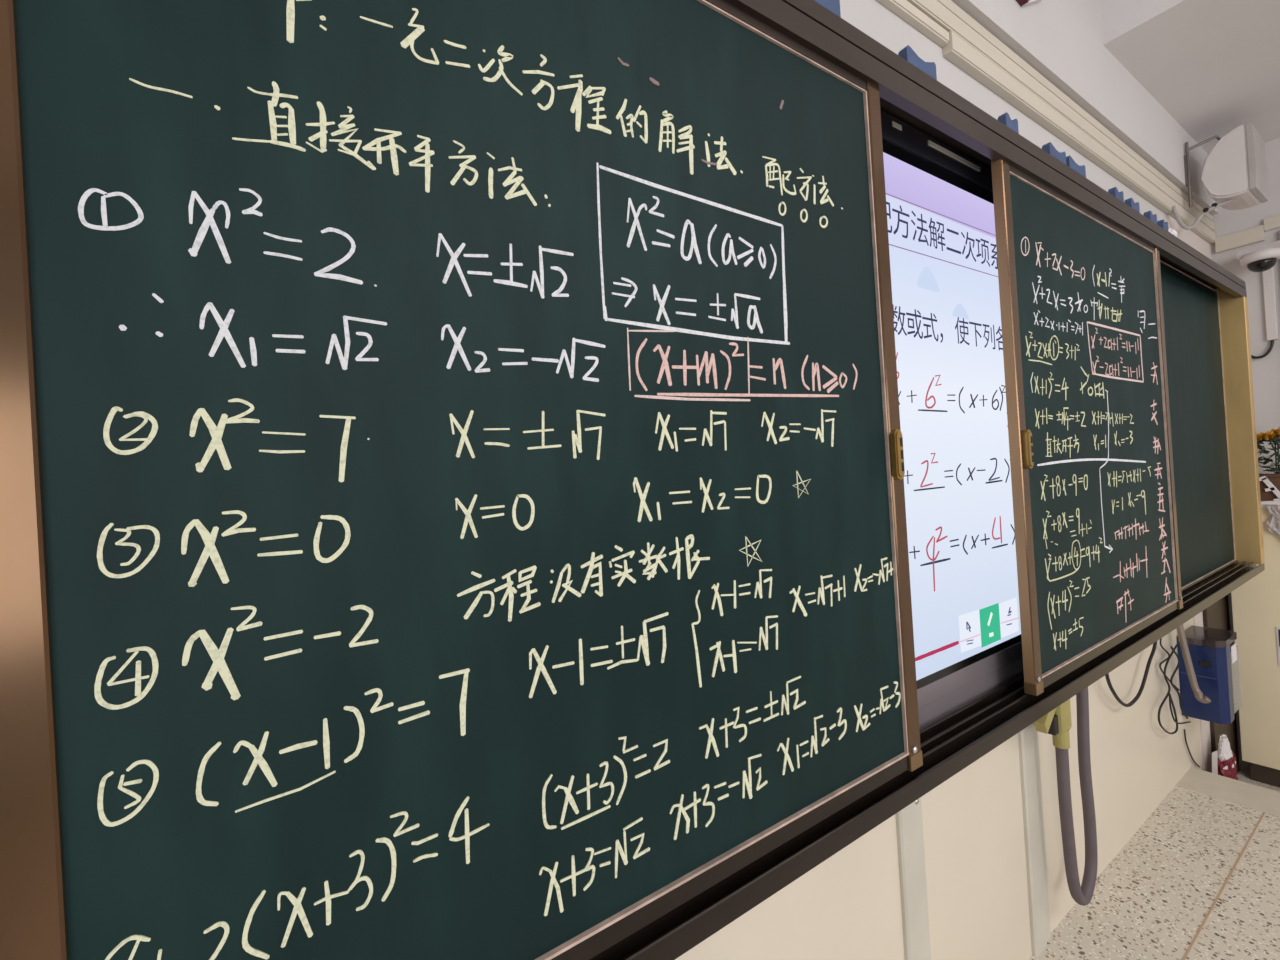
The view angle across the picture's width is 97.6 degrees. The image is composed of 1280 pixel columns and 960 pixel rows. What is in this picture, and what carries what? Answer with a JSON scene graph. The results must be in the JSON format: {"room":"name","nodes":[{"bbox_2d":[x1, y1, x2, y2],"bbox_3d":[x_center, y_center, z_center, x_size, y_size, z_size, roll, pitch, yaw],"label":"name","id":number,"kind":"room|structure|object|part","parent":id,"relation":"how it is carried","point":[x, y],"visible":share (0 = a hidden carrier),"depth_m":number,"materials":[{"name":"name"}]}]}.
{"room":"school classroom","nodes":[
{"label":"school classroom","id":0,"kind":"room"},
{"bbox_2d":[675,0,1202,959],"bbox_3d":[0.661,-0.127,1.429,5.900,3.650,0.150,-3,0,-34],"label":"wall","id":1,"kind":"structure","parent":0,"point":[847,906],"depth_m":1.46,"materials":[{"name":"beige paint"}]},
{"bbox_2d":[0,0,922,959],"bbox_3d":[-0.002,-0.073,0.677,1.084,1.187,0.042,-3,0,-34],"label":"blackboard","id":2,"kind":"object","parent":1,"relation":"hanging from","point":[452,471],"visible":1,"depth_m":0.54,"materials":[{"name":"green metal"}]},
{"bbox_3d":[0.029,0.503,0.680,1.015,0.024,0.028,-3,0,-34],"label":"frame","id":3,"kind":"part","parent":2,"relation":"part of","materials":[{"name":"brown metal"}]},
{"bbox_3d":[-0.042,-0.649,0.686,1.015,0.015,0.028,-3,0,-34],"label":"frame","id":4,"kind":"part","parent":2,"relation":"part of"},
{"bbox_3d":[0.439,-0.043,0.953,0.023,0.086,0.011,-3,0,-34],"label":"lock handle","id":5,"kind":"part","parent":2,"relation":"part of","materials":[{"name":"gold metal"}]},
{"bbox_2d":[876,0,948,46],"bbox_3d":[-0.459,-1.079,0.620,3.033,0.031,0.020,-3,0,-34],"label":"cable trunking","id":6,"kind":"object","parent":1,"relation":"attached to","point":[904,9],"visible":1,"depth_m":1.39,"materials":[{"name":"beige plastic"}]},
{"bbox_3d":[-0.454,-1.079,0.613,3.033,0.023,0.003,-3,0,-34],"label":"lid","id":7,"kind":"part","parent":6,"relation":"part of","materials":[{"name":"beige plastic"}]},
{"bbox_2d":[895,797,930,959],"bbox_3d":[0.612,0.852,1.254,0.094,1.000,0.012,-3,0,-34],"label":"trim","id":8,"kind":"structure","parent":1,"relation":"attached to","point":[909,823],"depth_m":1.24,"materials":[{"name":"metal"}]},
{"bbox_2d":[590,0,1264,959],"bbox_3d":[1.076,-0.150,1.498,3.938,1.305,0.196,-3,0,-34],"label":"frame","id":9,"kind":"object","parent":1,"relation":"attached to","point":[952,743],"visible":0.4,"depth_m":1.13,"materials":[{"name":"brown metal"}]},
{"bbox_2d":[815,0,840,16],"bbox_3d":[0.292,-0.767,0.899,0.070,0.034,0.016,-3,0,-34],"label":"block","id":10,"kind":"object","parent":9,"relation":"on","point":[833,6],"visible":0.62,"depth_m":0.90,"materials":[{"name":"blue plastic"}]},
{"bbox_2d":[898,45,936,79],"bbox_3d":[0.523,-0.781,1.054,0.100,0.034,0.016,-3,0,-34],"label":"block","id":11,"kind":"object","parent":9,"relation":"on","point":[907,53],"visible":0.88,"depth_m":1.04,"materials":[{"name":"blue plastic"}]},
{"bbox_3d":[1.127,0.478,1.478,3.938,0.046,0.150,-3,0,-34],"label":"rail","id":12,"kind":"part","parent":9,"relation":"part of","materials":[{"name":"brown metal"}]},
{"bbox_2d":[880,109,1023,729],"bbox_3d":[1.128,-0.155,1.558,1.904,1.250,0.056,-3,0,-34],"label":"display","id":13,"kind":"object","parent":9,"relation":"on","point":[940,203],"visible":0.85,"depth_m":1.24,"materials":[{"name":"white glass"}]},
{"bbox_3d":[1.051,-0.756,1.484,3.938,0.075,0.150,-3,0,-34],"label":"rail","id":14,"kind":"part","parent":9,"relation":"part of","materials":[{"name":"brown metal"}]},
{"bbox_2d":[998,112,1018,133],"bbox_3d":[0.827,-0.798,1.258,0.060,0.034,0.016,-3,0,-34],"label":"block","id":15,"kind":"object","parent":9,"relation":"on","point":[1004,118],"visible":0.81,"depth_m":1.25,"materials":[{"name":"blue plastic"}]},
{"bbox_2d":[1042,142,1065,163],"bbox_3d":[1.033,-0.810,1.396,0.098,0.034,0.016,-3,0,-34],"label":"block","id":16,"kind":"object","parent":9,"relation":"on","point":[1049,148],"visible":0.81,"depth_m":1.38,"materials":[{"name":"blue plastic"}]},
{"bbox_2d":[1066,155,1085,177],"bbox_3d":[1.135,-0.816,1.465,0.108,0.034,0.016,-3,0,-34],"label":"block","id":17,"kind":"object","parent":9,"relation":"on","point":[1070,162],"visible":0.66,"depth_m":1.45,"materials":[{"name":"blue plastic"}]},
{"bbox_2d":[1108,187,1123,201],"bbox_3d":[1.392,-0.831,1.637,0.068,0.034,0.016,-3,0,-34],"label":"block","id":18,"kind":"object","parent":9,"relation":"on","point":[1114,191],"visible":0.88,"depth_m":1.62,"materials":[{"name":"blue plastic"}]},
{"bbox_2d":[1124,198,1139,212],"bbox_3d":[1.506,-0.838,1.714,0.073,0.034,0.016,-3,0,-34],"label":"block","id":19,"kind":"object","parent":9,"relation":"on","point":[1130,202],"visible":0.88,"depth_m":1.70,"materials":[{"name":"blue plastic"}]},
{"bbox_2d":[1143,210,1156,223],"bbox_3d":[1.651,-0.846,1.811,0.068,0.034,0.016,-3,0,-34],"label":"block","id":20,"kind":"object","parent":9,"relation":"on","point":[1148,214],"visible":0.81,"depth_m":1.79,"materials":[{"name":"blue plastic"}]},
{"bbox_2d":[1157,219,1168,231],"bbox_3d":[1.756,-0.852,1.882,0.055,0.034,0.016,-3,0,-34],"label":"block","id":21,"kind":"object","parent":9,"relation":"on","point":[1161,223],"visible":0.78,"depth_m":1.87,"materials":[{"name":"blue plastic"}]},
{"bbox_2d":[1168,228,1177,236],"bbox_3d":[1.851,-0.856,1.951,0.075,0.034,0.028,-3,0,-34],"label":"paper scrap","id":22,"kind":"object","parent":9,"relation":"on","point":[1172,231],"visible":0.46,"depth_m":1.93,"materials":[{"name":"white paper"}]},
{"bbox_3d":[2.652,-0.842,2.571,0.063,0.061,0.128,-3,0,-34],"label":"post","id":23,"kind":"part","parent":9,"relation":"part of","materials":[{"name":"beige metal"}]},
{"bbox_3d":[2.697,-0.219,2.558,0.063,1.189,0.152,-3,0,-34],"label":"post","id":24,"kind":"part","parent":9,"relation":"part of","materials":[{"name":"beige metal"}]},
{"bbox_2d":[1016,0,1041,7],"bbox_3d":[1.131,-1.516,1.654,0.264,0.233,0.022,-3,0,-34],"label":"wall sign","id":25,"kind":"object","parent":1,"relation":"attached to","point":[1022,3],"visible":1,"depth_m":1.65,"materials":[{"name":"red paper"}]},
{"bbox_2d":[1018,723,1050,956],"bbox_3d":[1.111,0.823,1.589,0.110,1.000,0.012,-3,0,-34],"label":"trim","id":26,"kind":"structure","parent":1,"relation":"attached to","point":[1028,743],"depth_m":1.57,"materials":[{"name":"metal"}]},
{"bbox_2d":[907,0,1214,231],"bbox_3d":[0.644,-1.188,1.361,5.698,0.050,0.024,-3,0,-34],"label":"cable trunking","id":27,"kind":"object","parent":1,"relation":"attached to","point":[933,9],"visible":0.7,"depth_m":1.75,"materials":[{"name":"beige plastic"}]},
{"bbox_2d":[1034,687,1097,905],"bbox_3d":[1.194,0.847,1.556,0.322,0.695,0.042,-3,0,-36],"label":"hose","id":28,"kind":"object","parent":1,"relation":"hanging from","point":[1057,723],"visible":0.71,"depth_m":1.54,"materials":[{"name":"grey plastic"}]},
{"bbox_2d":[937,0,1212,221],"bbox_3d":[0.640,-1.234,1.363,5.698,0.036,0.020,-3,0,-34],"label":"cable trunking","id":29,"kind":"object","parent":1,"relation":"attached to","point":[951,6],"visible":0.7,"depth_m":1.83,"materials":[{"name":"beige plastic"}]},
{"bbox_2d":[942,31,1215,243],"bbox_3d":[1.907,-1.205,2.204,2.663,0.053,0.026,-3,0,-34],"label":"cable trunking","id":30,"kind":"object","parent":1,"relation":"attached to","point":[957,51],"visible":0.92,"depth_m":1.82,"materials":[{"name":"beige plastic"}]},
{"bbox_2d":[951,0,1217,214],"bbox_3d":[0.629,-1.529,1.356,5.900,0.548,0.040,-3,0,-34],"label":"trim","id":31,"kind":"structure","parent":1,"relation":"attached to","point":[1062,40],"depth_m":1.98,"materials":[{"name":"white paint"}]},
{"bbox_2d":[991,159,1182,695],"bbox_3d":[1.278,-0.147,1.540,1.102,1.188,0.042,-3,0,-34],"label":"blackboard","id":32,"kind":"object","parent":1,"relation":"hanging from","point":[1081,302],"visible":1,"depth_m":1.44,"materials":[{"name":"green metal"}]},
{"bbox_3d":[0.855,-0.068,1.232,0.023,0.086,0.011,-3,0,-34],"label":"lock handle","id":33,"kind":"part","parent":32,"relation":"part of","materials":[{"name":"gold metal"}]},
{"bbox_3d":[1.240,-0.724,1.546,1.032,0.015,0.028,-3,0,-34],"label":"frame","id":34,"kind":"part","parent":32,"relation":"part of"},
{"bbox_3d":[1.310,0.429,1.541,1.032,0.024,0.028,-3,0,-34],"label":"frame","id":35,"kind":"part","parent":32,"relation":"part of","materials":[{"name":"brown metal"}]},
{"bbox_2d":[1105,641,1156,706],"bbox_3d":[1.752,0.627,1.988,0.550,0.321,0.015,-3,0,-34],"label":"loose cable","id":36,"kind":"object","parent":1,"relation":"hanging from","point":[1152,653],"visible":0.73,"depth_m":2.01,"materials":[{"name":"black rubber"}]},
{"bbox_2d":[1158,644,1177,733],"bbox_3d":[2.100,0.849,2.223,0.287,0.336,0.007,-3,0,-34],"label":"loose cable","id":37,"kind":"object","parent":1,"relation":"attached to","point":[1176,645],"visible":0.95,"depth_m":2.22,"materials":[{"name":"black rubber"}]},
{"bbox_2d":[1159,638,1179,690],"bbox_3d":[2.139,0.741,2.266,0.222,0.279,0.006,-3,0,-34],"label":"loose cable","id":38,"kind":"object","parent":1,"relation":"attached to","point":[1162,647],"visible":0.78,"depth_m":2.23,"materials":[{"name":"black rubber"}]},
{"bbox_2d":[1170,646,1187,718],"bbox_3d":[2.180,0.826,2.268,0.181,0.332,0.007,-3,0,-34],"label":"loose cable","id":39,"kind":"object","parent":1,"relation":"attached to","point":[1171,647],"visible":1,"depth_m":2.26,"materials":[{"name":"black rubber"}]},
{"bbox_2d":[1168,693,1190,723],"bbox_3d":[2.168,0.918,2.248,0.247,0.183,0.006,-3,0,-34],"label":"loose cable","id":40,"kind":"object","parent":1,"relation":"attached to","point":[1170,706],"visible":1,"depth_m":2.19,"materials":[{"name":"black rubber"}]},
{"bbox_2d":[1183,729,1199,767],"bbox_3d":[2.396,1.167,2.430,0.185,0.222,0.006,-3,0,-34],"label":"loose cable","id":41,"kind":"object","parent":1,"relation":"attached to","point":[1183,729],"visible":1,"depth_m":2.40,"materials":[{"name":"black rubber"}]},
{"bbox_2d":[1176,624,1210,703],"bbox_3d":[2.237,0.677,2.276,0.027,0.442,0.100,-3,0,-34],"label":"tube","id":42,"kind":"object","parent":1,"relation":"attached to","point":[1199,696],"visible":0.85,"depth_m":2.27,"materials":[{"name":"grey plastic"}]},
{"bbox_2d":[1160,260,1235,588],"bbox_3d":[2.187,-0.212,2.230,1.150,1.240,0.012,-3,0,-34],"label":"blackboard","id":43,"kind":"object","parent":1,"relation":"attached to","point":[1206,544],"visible":0.64,"depth_m":2.28,"materials":[{"name":"green metal"}]},
{"bbox_2d":[1177,625,1241,723],"bbox_3d":[2.436,0.826,2.394,0.234,0.339,0.142,-3,0,-34],"label":"wall box","id":44,"kind":"object","parent":1,"relation":"attached to","point":[1215,662],"visible":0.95,"depth_m":2.33,"materials":[{"name":"blue plastic"}]},
{"bbox_3d":[2.427,0.670,2.395,0.232,0.027,0.142,-3,0,-34],"label":"lid","id":45,"kind":"part","parent":44,"relation":"part of","materials":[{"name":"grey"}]},
{"bbox_3d":[2.480,0.845,2.424,0.129,0.257,0.140,-3,0,-34],"label":"panel","id":46,"kind":"part","parent":44,"relation":"part of","materials":[{"name":"white plastic"}]},
{"bbox_2d":[1172,123,1267,229],"bbox_3d":[2.614,-1.359,2.529,0.437,0.420,0.239,-3,0,-34],"label":"wall speaker","id":47,"kind":"object","parent":1,"relation":"attached to","point":[1234,171],"visible":1,"depth_m":2.48,"materials":[{"name":"white plastic"}]},
{"bbox_2d":[1246,123,1267,202],"bbox_3d":[2.746,-1.407,2.488,0.256,0.288,0.021,-3,0,-34],"label":"grille","id":48,"kind":"object","parent":47,"relation":"attached to","point":[1256,165],"depth_m":2.44,"materials":[{"name":"white plastic"}]},
{"bbox_2d":[1028,760,1279,959],"bbox_3d":[2.120,1.428,-0.609,5.900,0.350,4.740,-3,0,-34],"label":"floor","id":49,"kind":"structure","parent":0,"point":[1150,902],"depth_m":1.77,"materials":[{"name":"stone"}]},
{"bbox_2d":[1203,595,1239,773],"bbox_3d":[2.811,0.942,2.711,0.410,1.065,0.014,-3,0,-34],"label":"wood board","id":50,"kind":"object","parent":49,"relation":"on","point":[1216,615],"visible":0.11,"depth_m":2.71,"materials":[{"name":"brown wood"}]},
{"bbox_2d":[1182,812,1264,959],"bbox_3d":[0.416,1.362,0.809,4.660,0.001,0.005,-3,0,-34],"label":"trim","id":51,"kind":"structure","parent":49,"relation":"on","point":[1263,814],"depth_m":1.74,"materials":[{"name":"orange metal"}]},
{"bbox_2d":[1212,734,1237,779],"bbox_3d":[2.636,1.319,2.519,0.195,0.332,0.075,-3,0,-34],"label":"plastic bag","id":52,"kind":"object","parent":49,"relation":"on","point":[1224,763],"visible":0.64,"depth_m":2.48,"materials":[{"name":"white plastic"}]},
{"bbox_2d":[1231,505,1279,787],"bbox_3d":[3.304,0.769,2.317,0.170,1.346,1.157,-3,0,-34],"label":"cabinet","id":53,"kind":"object","parent":49,"relation":"on","point":[1256,603],"visible":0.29,"depth_m":2.68,"materials":[{"name":"beige paint"}]},
{"bbox_2d":[1259,473,1279,500],"bbox_3d":[3.050,0.041,2.645,0.130,0.142,0.218,-3,0,-34],"label":"storage box","id":54,"kind":"object","parent":53,"relation":"on","point":[1274,479],"visible":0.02,"depth_m":2.65,"materials":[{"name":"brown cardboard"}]},
{"bbox_2d":[1256,427,1279,474],"bbox_3d":[3.011,-0.137,2.632,0.153,0.235,0.216,-3,0,-34],"label":"flower bouquet","id":55,"kind":"object","parent":54,"relation":"on","point":[1272,436],"visible":0.93,"depth_m":2.66,"materials":[{"name":"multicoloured plant"}]},
{"bbox_2d":[1259,476,1279,500],"bbox_3d":[2.971,0.043,2.637,0.009,0.126,0.099,-3,0,-34],"label":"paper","id":56,"kind":"object","parent":53,"relation":"on","point":[1264,479],"visible":0.87,"depth_m":2.63,"materials":[{"name":"white paper"}]},
{"bbox_2d":[1261,500,1279,536],"bbox_3d":[2.975,0.210,2.612,0.048,0.231,0.130,-3,0,-34],"label":"crumpled paper","id":57,"kind":"object","parent":53,"relation":"hanging from","point":[1273,524],"visible":0.91,"depth_m":2.61,"materials":[{"name":"white paper"}]},
{"bbox_2d":[1276,627,1279,664],"bbox_3d":[3.044,0.777,2.561,0.005,0.180,0.172,-3,0,-34],"label":"poster","id":58,"kind":"object","parent":53,"relation":"attached to","point":[1277,628],"visible":1,"depth_m":2.63,"materials":[{"name":"white paper"}]},
{"bbox_2d":[1166,215,1241,772],"bbox_3d":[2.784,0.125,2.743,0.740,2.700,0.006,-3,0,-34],"label":"pillar","id":59,"kind":"structure","parent":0,"point":[1189,237],"depth_m":2.62,"materials":[{"name":"white paint"}]},
{"bbox_2d":[1211,138,1279,473],"bbox_3d":[4.403,-0.357,1.089,0.150,3.650,4.890,-3,0,-34],"label":"wall","id":60,"kind":"structure","parent":0,"point":[1265,370],"depth_m":2.82,"materials":[{"name":"white paint"}]},
{"bbox_2d":[1100,0,1279,153],"bbox_3d":[3.687,-1.856,0.563,1.680,0.275,4.700,-3,0,-34],"label":"ceiling","id":61,"kind":"structure","parent":60,"relation":"attached to","point":[1213,66],"depth_m":2.14,"materials":[{"name":"paint"}]},
{"bbox_2d":[1215,225,1264,252],"bbox_3d":[3.061,-1.229,2.859,0.022,0.077,0.171,-3,0,-34],"label":"cable trunking","id":62,"kind":"object","parent":60,"relation":"attached to","point":[1253,235],"visible":1,"depth_m":2.85,"materials":[{"name":"beige plastic"}]},
{"bbox_2d":[1236,240,1279,271],"bbox_3d":[3.034,-1.078,2.719,0.236,0.145,0.162,-3,0,-34],"label":"dome camera","id":63,"kind":"object","parent":60,"relation":"attached to","point":[1261,258],"visible":1,"depth_m":2.67,"materials":[{"name":"white plastic"}]},
{"bbox_2d":[1262,266,1278,340],"bbox_3d":[3.133,-0.889,2.784,0.018,0.386,0.038,-3,0,-34],"label":"cable conduit","id":64,"kind":"object","parent":60,"relation":"attached to","point":[1268,276],"visible":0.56,"depth_m":2.78,"materials":[{"name":"white plastic"}]},
{"bbox_2d":[1251,340,1273,358],"bbox_3d":[3.122,-0.661,2.814,0.020,0.099,0.094,-3,0,-34],"label":"cable","id":65,"kind":"object","parent":64,"relation":"attached to","point":[1272,341],"visible":0.91,"depth_m":2.79,"materials":[{"name":"rubber"}]},
{"bbox_2d":[1264,214,1279,231],"bbox_3d":[3.231,-1.277,2.605,0.018,0.062,0.442,-3,0,-34],"label":"cable trunking","id":66,"kind":"object","parent":60,"relation":"attached to","point":[1273,222],"visible":1,"depth_m":2.76,"materials":[{"name":"beige plastic"}]}
]}

